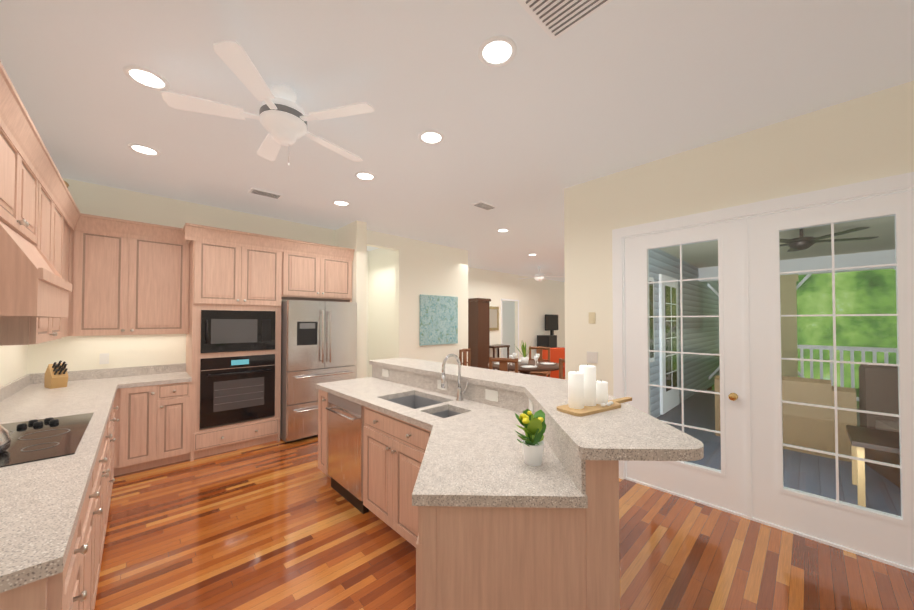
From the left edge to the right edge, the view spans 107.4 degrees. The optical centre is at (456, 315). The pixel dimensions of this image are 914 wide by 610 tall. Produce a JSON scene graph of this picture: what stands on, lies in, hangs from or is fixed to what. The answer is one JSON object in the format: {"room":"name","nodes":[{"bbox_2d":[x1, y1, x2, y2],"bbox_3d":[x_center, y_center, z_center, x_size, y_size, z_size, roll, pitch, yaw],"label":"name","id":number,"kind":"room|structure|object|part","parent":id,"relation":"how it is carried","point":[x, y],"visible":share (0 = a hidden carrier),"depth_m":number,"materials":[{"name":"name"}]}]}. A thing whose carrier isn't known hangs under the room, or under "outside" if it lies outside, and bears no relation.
{"room":"kitchen","nodes":[
{"label":"kitchen","id":0,"kind":"room"},
{"bbox_2d":[0,345,27,386],"bbox_3d":[-1.473,0.033,0.279,0.200,3.000,8.420,1,-1,-44],"label":"wall","id":1,"kind":"structure","parent":0,"point":[13,362],"depth_m":2.89,"materials":[{"name":"beige paint"}]},
{"bbox_2d":[0,374,31,400],"bbox_3d":[-2.837,0.600,1.868,0.020,0.100,3.916,1,-1,-44],"label":"backsplash","id":2,"kind":"structure","parent":1,"relation":"attached to","point":[14,386],"depth_m":2.87,"materials":[{"name":"beige stone"}]},
{"bbox_2d":[0,289,63,345],"bbox_3d":[-3.106,-0.352,2.375,0.307,1.080,0.999,1,-1,-44],"label":"upper cabinet","id":3,"kind":"object","parent":1,"relation":"attached to","point":[27,316],"depth_m":2.02,"materials":[{"name":"brown wood"}]},
{"bbox_2d":[0,101,75,292],"bbox_3d":[-2.386,-0.543,1.718,0.441,0.720,0.950,1,-1,-44],"label":"upper cabinet","id":4,"kind":"object","parent":1,"relation":"attached to","point":[38,209],"depth_m":1.84,"materials":[{"name":"brown wood"}]},
{"bbox_2d":[64,213,83,336],"bbox_3d":[-3.724,-0.340,3.070,0.371,1.080,0.976,1,-1,-44],"label":"upper cabinet","id":5,"kind":"object","parent":1,"relation":"attached to","point":[74,301],"depth_m":3.29,"materials":[{"name":"brown wood"}]},
{"bbox_2d":[27,178,334,373],"bbox_3d":[-3.078,0.104,4.459,3.240,3.000,0.150,1,-1,-44],"label":"wall","id":6,"kind":"structure","parent":0,"point":[76,353],"depth_m":3.84,"materials":[{"name":"beige paint"}]},
{"bbox_2d":[32,361,187,384],"bbox_3d":[-3.744,0.631,3.694,1.186,0.100,0.021,1,-1,-44],"label":"backsplash","id":7,"kind":"structure","parent":6,"relation":"attached to","point":[81,375],"depth_m":3.69,"materials":[{"name":"beige stone"}]},
{"bbox_2d":[84,225,139,335],"bbox_3d":[-3.706,-0.332,3.534,0.474,1.080,0.328,1,-1,-44],"label":"upper cabinet","id":8,"kind":"object","parent":6,"relation":"attached to","point":[111,256],"depth_m":3.45,"materials":[{"name":"brown wood"}]},
{"bbox_2d":[136,233,191,336],"bbox_3d":[-3.414,-0.327,3.812,0.569,1.080,0.328,1,-1,-44],"label":"upper cabinet","id":9,"kind":"object","parent":6,"relation":"attached to","point":[165,262],"depth_m":3.73,"materials":[{"name":"brown wood"}]},
{"bbox_2d":[188,233,283,312],"bbox_3d":[-2.777,-0.456,4.211,0.877,0.810,0.633,1,-1,-44],"label":"upper cabinet","id":10,"kind":"object","parent":6,"relation":"attached to","point":[224,274],"depth_m":3.94,"materials":[{"name":"brown wood"}]},
{"bbox_2d":[192,309,279,356],"bbox_3d":[-2.746,0.189,4.167,0.750,0.480,0.610,1,-1,-44],"label":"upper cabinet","id":11,"kind":"object","parent":6,"relation":"attached to","point":[213,330],"depth_m":3.93,"materials":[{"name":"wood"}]},
{"bbox_2d":[284,249,352,300],"bbox_3d":[-2.104,-0.540,4.853,0.960,0.620,0.633,1,-1,-44],"label":"upper cabinet","id":12,"kind":"object","parent":6,"relation":"attached to","point":[309,276],"depth_m":4.61,"materials":[{"name":"brown wood"}]},
{"bbox_2d":[192,353,275,428],"bbox_3d":[-2.757,0.874,4.167,0.750,0.770,0.578,1,-1,-44],"label":"wall oven","id":13,"kind":"object","parent":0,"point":[228,388],"depth_m":3.91,"materials":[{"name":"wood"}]},
{"bbox_2d":[335,220,366,378],"bbox_3d":[-1.656,0.116,5.199,0.160,3.000,0.720,1,-1,-44],"label":"wall","id":14,"kind":"structure","parent":0,"point":[353,235],"depth_m":4.96,"materials":[{"name":"beige paint"}]},
{"bbox_2d":[368,248,394,376],"bbox_3d":[-1.335,0.140,6.602,0.120,3.000,1.350,1,-1,-44],"label":"wall","id":15,"kind":"structure","parent":0,"point":[380,306],"depth_m":6.70,"materials":[{"name":"white paint"}]},
{"bbox_2d":[367,230,467,365],"bbox_3d":[-0.710,0.133,6.155,2.530,3.000,0.159,1,-1,-44],"label":"wall","id":16,"kind":"structure","parent":0,"point":[424,268],"depth_m":6.25,"materials":[{"name":"white paint"}]},
{"bbox_3d":[-0.334,0.092,6.428,0.930,0.930,0.035,1,-1,-44],"label":"painting","id":17,"kind":"part","parent":16,"relation":"part of"},
{"bbox_2d":[0,0,913,281],"bbox_3d":[2.069,-1.430,6.011,13.200,0.120,11.800,1,-1,-44],"label":"ceiling","id":18,"kind":"structure","parent":0,"point":[538,124],"depth_m":2.15,"materials":[{"name":"white paint"}]},
{"bbox_2d":[127,143,160,155],"bbox_3d":[-2.683,-1.418,2.880,0.210,0.009,0.210,1,-1,-44],"label":"recessed light","id":19,"kind":"object","parent":18,"relation":"in","point":[143,149],"visible":1,"depth_m":2.87,"materials":[{"name":"white"}]},
{"bbox_2d":[123,65,169,90],"bbox_3d":[-1.876,-1.432,2.033,0.210,0.009,0.210,1,-1,-44],"label":"recessed light","id":20,"kind":"object","parent":18,"relation":"in","point":[146,77],"visible":1,"depth_m":2.02,"materials":[{"name":"white"}]},
{"bbox_2d":[248,188,282,198],"bbox_3d":[-2.199,-1.398,3.865,0.320,0.015,0.160,1,-1,-44],"label":"ceiling vent","id":21,"kind":"object","parent":18,"relation":"in","point":[264,193],"visible":0.96,"depth_m":3.84,"materials":[{"name":"white metal"}]},
{"bbox_2d":[161,41,373,165],"bbox_3d":[-1.128,-1.201,2.186,1.188,0.467,1.162,1,-1,-44],"label":"ceiling fan","id":22,"kind":"object","parent":18,"relation":"hanging from","point":[282,117],"visible":1,"depth_m":2.04,"materials":[{"name":"white"}]},
{"bbox_2d":[333,200,349,205],"bbox_3d":[-1.441,-1.396,4.186,0.210,0.009,0.210,1,-1,-44],"label":"recessed light","id":23,"kind":"object","parent":18,"relation":"in","point":[340,202],"visible":1,"depth_m":4.18,"materials":[{"name":"white"}]},
{"bbox_2d":[355,171,375,180],"bbox_3d":[-0.930,-1.409,3.403,0.210,0.009,0.210,1,-1,-44],"label":"recessed light","id":24,"kind":"object","parent":18,"relation":"in","point":[365,175],"visible":1,"depth_m":3.40,"materials":[{"name":"white"}]},
{"bbox_2d":[418,130,443,144],"bbox_3d":[-0.205,-1.421,2.685,0.210,0.009,0.210,1,-1,-44],"label":"recessed light","id":25,"kind":"object","parent":18,"relation":"in","point":[432,137],"visible":1,"depth_m":2.68,"materials":[{"name":"white"}]},
{"bbox_2d":[471,201,496,210],"bbox_3d":[0.350,-1.391,4.277,0.320,0.015,0.160,1,-1,-44],"label":"ceiling vent","id":26,"kind":"object","parent":18,"relation":"in","point":[484,205],"visible":0.98,"depth_m":4.24,"materials":[{"name":"white metal"}]},
{"bbox_2d":[478,35,516,66],"bbox_3d":[0.220,-1.436,1.833,0.210,0.009,0.210,1,-1,-44],"label":"recessed light","id":27,"kind":"object","parent":18,"relation":"in","point":[497,51],"visible":1,"depth_m":1.82,"materials":[{"name":"white"}]},
{"bbox_2d":[497,228,509,231],"bbox_3d":[0.747,-1.374,5.441,0.210,0.009,0.210,1,-1,-44],"label":"recessed light","id":28,"kind":"object","parent":18,"relation":"in","point":[503,230],"visible":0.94,"depth_m":5.45,"materials":[{"name":"white"}]},
{"bbox_2d":[518,266,564,280],"bbox_3d":[2.183,-1.113,9.070,1.292,0.409,1.242,1,-1,-44],"label":"ceiling fan","id":29,"kind":"object","parent":18,"relation":"hanging from","point":[538,277],"visible":1,"depth_m":8.94,"materials":[{"name":"white"}]},
{"bbox_2d":[516,0,612,39],"bbox_3d":[0.495,-1.438,1.515,0.330,0.015,0.330,1,-1,-44],"label":"ceiling vent","id":30,"kind":"object","parent":18,"relation":"in","point":[554,19],"visible":1,"depth_m":1.58,"materials":[{"name":"white metal"}]},
{"bbox_2d":[366,251,564,376],"bbox_3d":[0.822,0.193,9.701,9.880,3.000,0.135,1,-1,-44],"label":"wall","id":31,"kind":"structure","parent":0,"point":[525,306],"depth_m":11.00,"materials":[{"name":"white paint"}]},
{"bbox_2d":[489,306,498,330],"bbox_3d":[0.978,0.093,9.742,0.700,0.700,0.045,1,-1,-44],"label":"mirror","id":32,"kind":"object","parent":31,"relation":"attached to","point":[493,318],"visible":0.64,"depth_m":9.80,"materials":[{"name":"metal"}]},
{"bbox_2d":[94,371,913,609],"bbox_3d":[2.069,1.679,5.958,13.200,0.100,11.800,1,-1,-44],"label":"floor","id":33,"kind":"structure","parent":0,"point":[281,524],"depth_m":2.21,"materials":[{"name":"brown wood"}]},
{"bbox_2d":[0,485,91,609],"bbox_3d":[-1.463,1.108,0.860,0.632,0.870,0.545,1,-1,-44],"label":"base cabinet","id":34,"kind":"object","parent":33,"relation":"on","point":[69,591],"depth_m":1.01,"materials":[{"name":"brown wood"}]},
{"bbox_2d":[88,453,99,609],"bbox_3d":[-1.793,1.114,1.206,0.632,0.870,0.529,1,-1,-44],"label":"base cabinet","id":35,"kind":"object","parent":33,"relation":"on","point":[94,549],"depth_m":1.64,"materials":[{"name":"brown wood"}]},
{"bbox_2d":[100,413,111,567],"bbox_3d":[-2.265,1.122,1.702,0.632,0.870,1.079,1,-1,-44],"label":"base cabinet","id":36,"kind":"object","parent":33,"relation":"on","point":[106,445],"depth_m":2.14,"materials":[{"name":"brown wood"}]},
{"bbox_2d":[108,401,115,513],"bbox_3d":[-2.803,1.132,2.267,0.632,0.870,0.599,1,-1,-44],"label":"base cabinet","id":37,"kind":"object","parent":33,"relation":"on","point":[113,402],"depth_m":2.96,"materials":[{"name":"brown wood"}]},
{"bbox_2d":[112,473,115,487],"bbox_3d":[-3.133,1.138,2.614,0.632,0.870,0.479,1,-1,-44],"label":"base cabinet","id":38,"kind":"object","parent":33,"relation":"on","point":[113,474],"depth_m":2.87,"materials":[{"name":"brown wood"}]},
{"bbox_2d":[116,381,191,475],"bbox_3d":[-3.320,1.155,3.666,0.600,0.870,0.633,1,-1,-44],"label":"base cabinet","id":39,"kind":"object","parent":33,"relation":"on","point":[156,420],"depth_m":3.44,"materials":[{"name":"brown wood"}]},
{"bbox_2d":[0,377,119,592],"bbox_3d":[-2.614,0.670,2.079,0.636,0.046,3.916,1,-1,-44],"label":"countertop","id":40,"kind":"structure","parent":39,"relation":"on","point":[56,434],"depth_m":1.40,"materials":[{"name":"beige stone"}]},
{"bbox_2d":[0,425,10,453],"bbox_3d":[-2.185,0.507,1.484,0.255,0.256,0.296,1,-1,-44],"label":"kettle","id":41,"kind":"object","parent":40,"relation":"on","point":[5,439],"visible":1,"depth_m":1.55,"materials":[{"name":"silver metal"}]},
{"bbox_2d":[44,360,68,388],"bbox_3d":[-3.709,0.544,3.116,0.249,0.254,0.100,0,-1,26],"label":"knife block","id":42,"kind":"object","parent":40,"relation":"on","point":[56,376],"visible":1,"depth_m":3.09,"materials":[{"name":"brown wood"}]},
{"bbox_2d":[116,373,191,388],"bbox_3d":[-3.308,0.701,3.683,0.570,0.040,0.636,1,-1,-44],"label":"countertop","id":43,"kind":"structure","parent":39,"relation":"on","point":[145,378],"depth_m":3.61,"materials":[{"name":"beige stone"}]},
{"bbox_2d":[192,413,279,460],"bbox_3d":[-2.779,1.439,4.180,0.856,0.320,0.627,1,-1,-44],"label":"base cabinet","id":44,"kind":"object","parent":33,"relation":"on","point":[205,442],"depth_m":3.93,"materials":[{"name":"brown wood"}]},
{"bbox_2d":[280,300,356,442],"bbox_3d":[-2.009,0.713,4.714,0.905,1.790,0.881,1,-1,-44],"label":"fridge","id":45,"kind":"object","parent":33,"relation":"on","point":[318,341],"visible":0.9,"depth_m":4.32,"materials":[{"name":"silver metal"}]},
{"bbox_2d":[459,348,469,365],"bbox_3d":[0.326,1.147,6.504,0.503,0.983,0.460,0,-1,26],"label":"dining chair","id":46,"kind":"object","parent":33,"relation":"on","point":[465,362],"visible":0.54,"depth_m":6.59,"materials":[{"name":"brown wood"}]},
{"bbox_2d":[316,374,619,609],"bbox_3d":[-0.310,1.042,2.309,1.261,1.050,2.879,1,-1,-44],"label":"kitchen island","id":47,"kind":"object","parent":33,"relation":"on","point":[425,459],"depth_m":1.21,"materials":[{"name":"brown wood"}]},
{"bbox_2d":[334,358,703,469],"bbox_3d":[-0.010,0.500,2.503,1.203,0.040,3.126,1,-1,-44],"label":"island countertop","id":48,"kind":"structure","parent":47,"relation":"on","point":[493,398],"depth_m":2.08,"materials":[{"name":"beige stone"}]},
{"bbox_2d":[557,364,631,416],"bbox_3d":[0.741,0.358,1.729,0.527,0.218,0.150,1,-1,-32],"label":"candles","id":49,"kind":"object","parent":48,"relation":"on","point":[587,393],"visible":1,"depth_m":1.66,"materials":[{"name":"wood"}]},
{"bbox_2d":[513,409,545,465],"bbox_3d":[0.327,0.529,1.472,0.176,0.227,0.130,1,-1,-44],"label":"potted plant","id":50,"kind":"object","parent":47,"relation":"on","point":[534,429],"visible":1,"depth_m":1.44,"materials":[{"name":"green plant"}]},
{"bbox_2d":[468,298,490,368],"bbox_3d":[0.546,0.621,8.990,0.510,2.120,0.526,1,-1,-44],"label":"tall cabinet","id":51,"kind":"object","parent":33,"relation":"on","point":[478,331],"visible":0.71,"depth_m":8.80,"materials":[{"name":"brown wood"}]},
{"bbox_2d":[490,344,509,371],"bbox_3d":[1.116,1.276,9.577,0.700,0.830,0.446,1,-1,-44],"label":"console table","id":52,"kind":"object","parent":33,"relation":"on","point":[497,346],"visible":0.29,"depth_m":9.55,"materials":[{"name":"brown wood"}]},
{"bbox_2d":[489,357,517,372],"bbox_3d":[0.777,1.124,5.162,0.460,0.983,0.503,0,-1,26],"label":"dining chair","id":53,"kind":"object","parent":33,"relation":"on","point":[503,364],"visible":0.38,"depth_m":4.98,"materials":[{"name":"brown wood"}]},
{"bbox_2d":[488,360,563,374],"bbox_3d":[1.223,1.256,6.057,1.340,0.750,1.340,1,-1,-44],"label":"dining table","id":54,"kind":"object","parent":33,"relation":"on","point":[540,367],"visible":0.21,"depth_m":5.73,"materials":[{"name":"brown wood"}]},
{"bbox_2d":[513,341,531,361],"bbox_3d":[1.204,0.663,6.310,0.334,0.442,0.634,0,-1,1],"label":"potted plant","id":55,"kind":"object","parent":54,"relation":"on","point":[523,347],"depth_m":6.06,"materials":[{"name":"green plant"}]},
{"bbox_2d":[519,355,538,367],"bbox_3d":[1.225,0.789,5.688,0.280,0.170,0.366,0,-1,16],"label":"tableware","id":56,"kind":"object","parent":54,"relation":"on","point":[524,359],"depth_m":6.00,"materials":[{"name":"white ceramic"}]},
{"bbox_2d":[536,354,555,364],"bbox_3d":[1.601,0.795,6.067,0.368,0.170,0.276,0,-1,16],"label":"tableware","id":57,"kind":"object","parent":54,"relation":"on","point":[544,363],"depth_m":6.04,"materials":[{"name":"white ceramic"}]},
{"bbox_2d":[529,346,550,376],"bbox_3d":[1.668,1.155,6.956,0.460,0.983,0.503,0,-1,26],"label":"dining chair","id":58,"kind":"object","parent":33,"relation":"on","point":[544,373],"visible":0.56,"depth_m":7.06,"materials":[{"name":"brown wood"}]},
{"bbox_2d":[537,314,563,347],"bbox_3d":[3.265,0.848,11.461,1.300,1.750,0.500,1,-1,-44],"label":"media stand","id":59,"kind":"object","parent":33,"relation":"on","point":[551,325],"visible":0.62,"depth_m":11.15,"materials":[{"name":"black plastic"}]},
{"bbox_2d":[536,348,564,378],"bbox_3d":[2.127,1.215,8.063,0.840,0.900,0.750,0,-1,-14],"label":"chair","id":60,"kind":"object","parent":33,"relation":"on","point":[556,354],"visible":0.19,"depth_m":7.73,"materials":[{"name":"orange fabric"}]},
{"bbox_2d":[559,358,564,378],"bbox_3d":[1.624,1.124,5.141,0.460,0.983,0.503,0,-1,-24],"label":"dining chair","id":61,"kind":"object","parent":33,"relation":"on","point":[561,361],"visible":0.12,"depth_m":4.88,"materials":[{"name":"brown wood"}]},
{"bbox_2d":[564,81,913,395],"bbox_3d":[2.854,0.063,2.079,0.150,3.000,4.660,1,-1,-44],"label":"wall","id":62,"kind":"structure","parent":0,"point":[865,138],"depth_m":2.75,"materials":[{"name":"beige paint"}]},
{"bbox_2d":[589,312,594,322],"bbox_3d":[1.401,0.027,3.485,0.008,0.115,0.070,1,-1,-44],"label":"switch plate","id":63,"kind":"object","parent":62,"relation":"attached to","point":[591,314],"depth_m":3.48,"materials":[{"name":"beige plastic"}]},
{"bbox_2d":[587,352,597,363],"bbox_3d":[1.401,0.437,3.479,0.008,0.115,0.115,1,-1,-44],"label":"switch plate","id":64,"kind":"object","parent":62,"relation":"attached to","point":[592,357],"depth_m":3.47,"materials":[{"name":"beige plastic"}]},
{"bbox_2d":[612,172,913,572],"bbox_3d":[2.281,0.355,2.634,0.204,2.435,2.010,1,-1,-44],"label":"french door","id":65,"kind":"structure","parent":62,"relation":"attached to","point":[746,481],"depth_m":2.54,"materials":[{"name":"white wood"}]},
{"label":"outside","id":66,"kind":"structure","parent":0,"visible":0},
{"bbox_2d":[658,216,895,281],"bbox_3d":[5.946,-1.052,3.274,5.950,0.430,6.900,1,-1,-44],"label":"ceiling","id":67,"kind":"structure","parent":66,"point":[710,263],"depth_m":5.68,"materials":[{"name":"beige"}]},
{"bbox_2d":[780,227,878,251],"bbox_3d":[4.401,-0.973,4.317,1.310,0.289,1.318,1,-1,-44],"label":"fan","id":68,"kind":"object","parent":67,"relation":"hanging from","point":[804,240],"depth_m":4.18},
{"bbox_2d":[657,389,900,515],"bbox_3d":[5.873,1.642,3.160,5.750,0.080,6.900,1,-1,-44],"label":"floor","id":69,"kind":"structure","parent":66,"point":[805,465],"depth_m":3.52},
{"bbox_2d":[715,375,856,461],"bbox_3d":[4.227,1.187,4.389,0.850,0.870,1.240,1,-1,-44],"label":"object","id":70,"kind":"object","parent":69,"relation":"on","point":[801,388],"depth_m":3.88,"materials":[{"name":"brown"}]},
{"bbox_2d":[780,274,897,400],"bbox_3d":[8.124,0.410,4.841,0.280,2.440,6.200,1,-1,-44],"label":"rail","id":71,"kind":"object","parent":69,"relation":"on","point":[787,301],"depth_m":6.42,"materials":[{"name":"white wood"}]},
{"bbox_2d":[846,425,899,506],"bbox_3d":[3.740,1.325,2.832,0.640,0.540,0.560,1,-1,-44],"label":"side table","id":72,"kind":"object","parent":69,"relation":"on","point":[862,497],"depth_m":2.82,"materials":[{"name":"brown wood"}]},
{"bbox_2d":[859,364,899,487],"bbox_3d":[4.598,1.062,3.240,0.720,1.080,0.720,-1,-1,31],"label":"wicker chair","id":73,"kind":"object","parent":69,"relation":"on","point":[876,373],"depth_m":3.54,"materials":[{"name":"brown wicker"}]},
{"bbox_2d":[712,384,858,407],"bbox_3d":[22.874,2.643,21.472,55.650,0.100,60.000,1,-1,-44],"label":"ground","id":74,"kind":"structure","parent":66,"point":[857,393],"depth_m":10.38,"materials":[{"name":"green plant"}]},
{"bbox_2d":[708,268,895,379],"bbox_3d":[8.162,-0.769,6.126,0.060,6.232,10.020,1,-1,-44],"label":"frame","id":75,"kind":"object","parent":74,"relation":"on","point":[717,294],"depth_m":8.06,"materials":[{"name":"white wood"}]},
{"bbox_2d":[796,269,896,388],"bbox_3d":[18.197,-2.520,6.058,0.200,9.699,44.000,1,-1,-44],"label":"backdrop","id":76,"kind":"structure","parent":66,"point":[822,304],"depth_m":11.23,"materials":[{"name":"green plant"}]},
{"bbox_3d":[4.462,0.143,6.771,8.650,3.000,0.080,1,-1,-44],"label":"wall","id":77,"kind":"structure","parent":0,"visible":0},
{"bbox_2d":[649,249,719,417],"bbox_3d":[4.537,0.192,6.690,8.650,3.100,0.130,1,-1,-44],"label":"wall","id":78,"kind":"structure","parent":77,"relation":"attached to","point":[655,297],"depth_m":6.18,"materials":[{"name":"white"}]}
]}

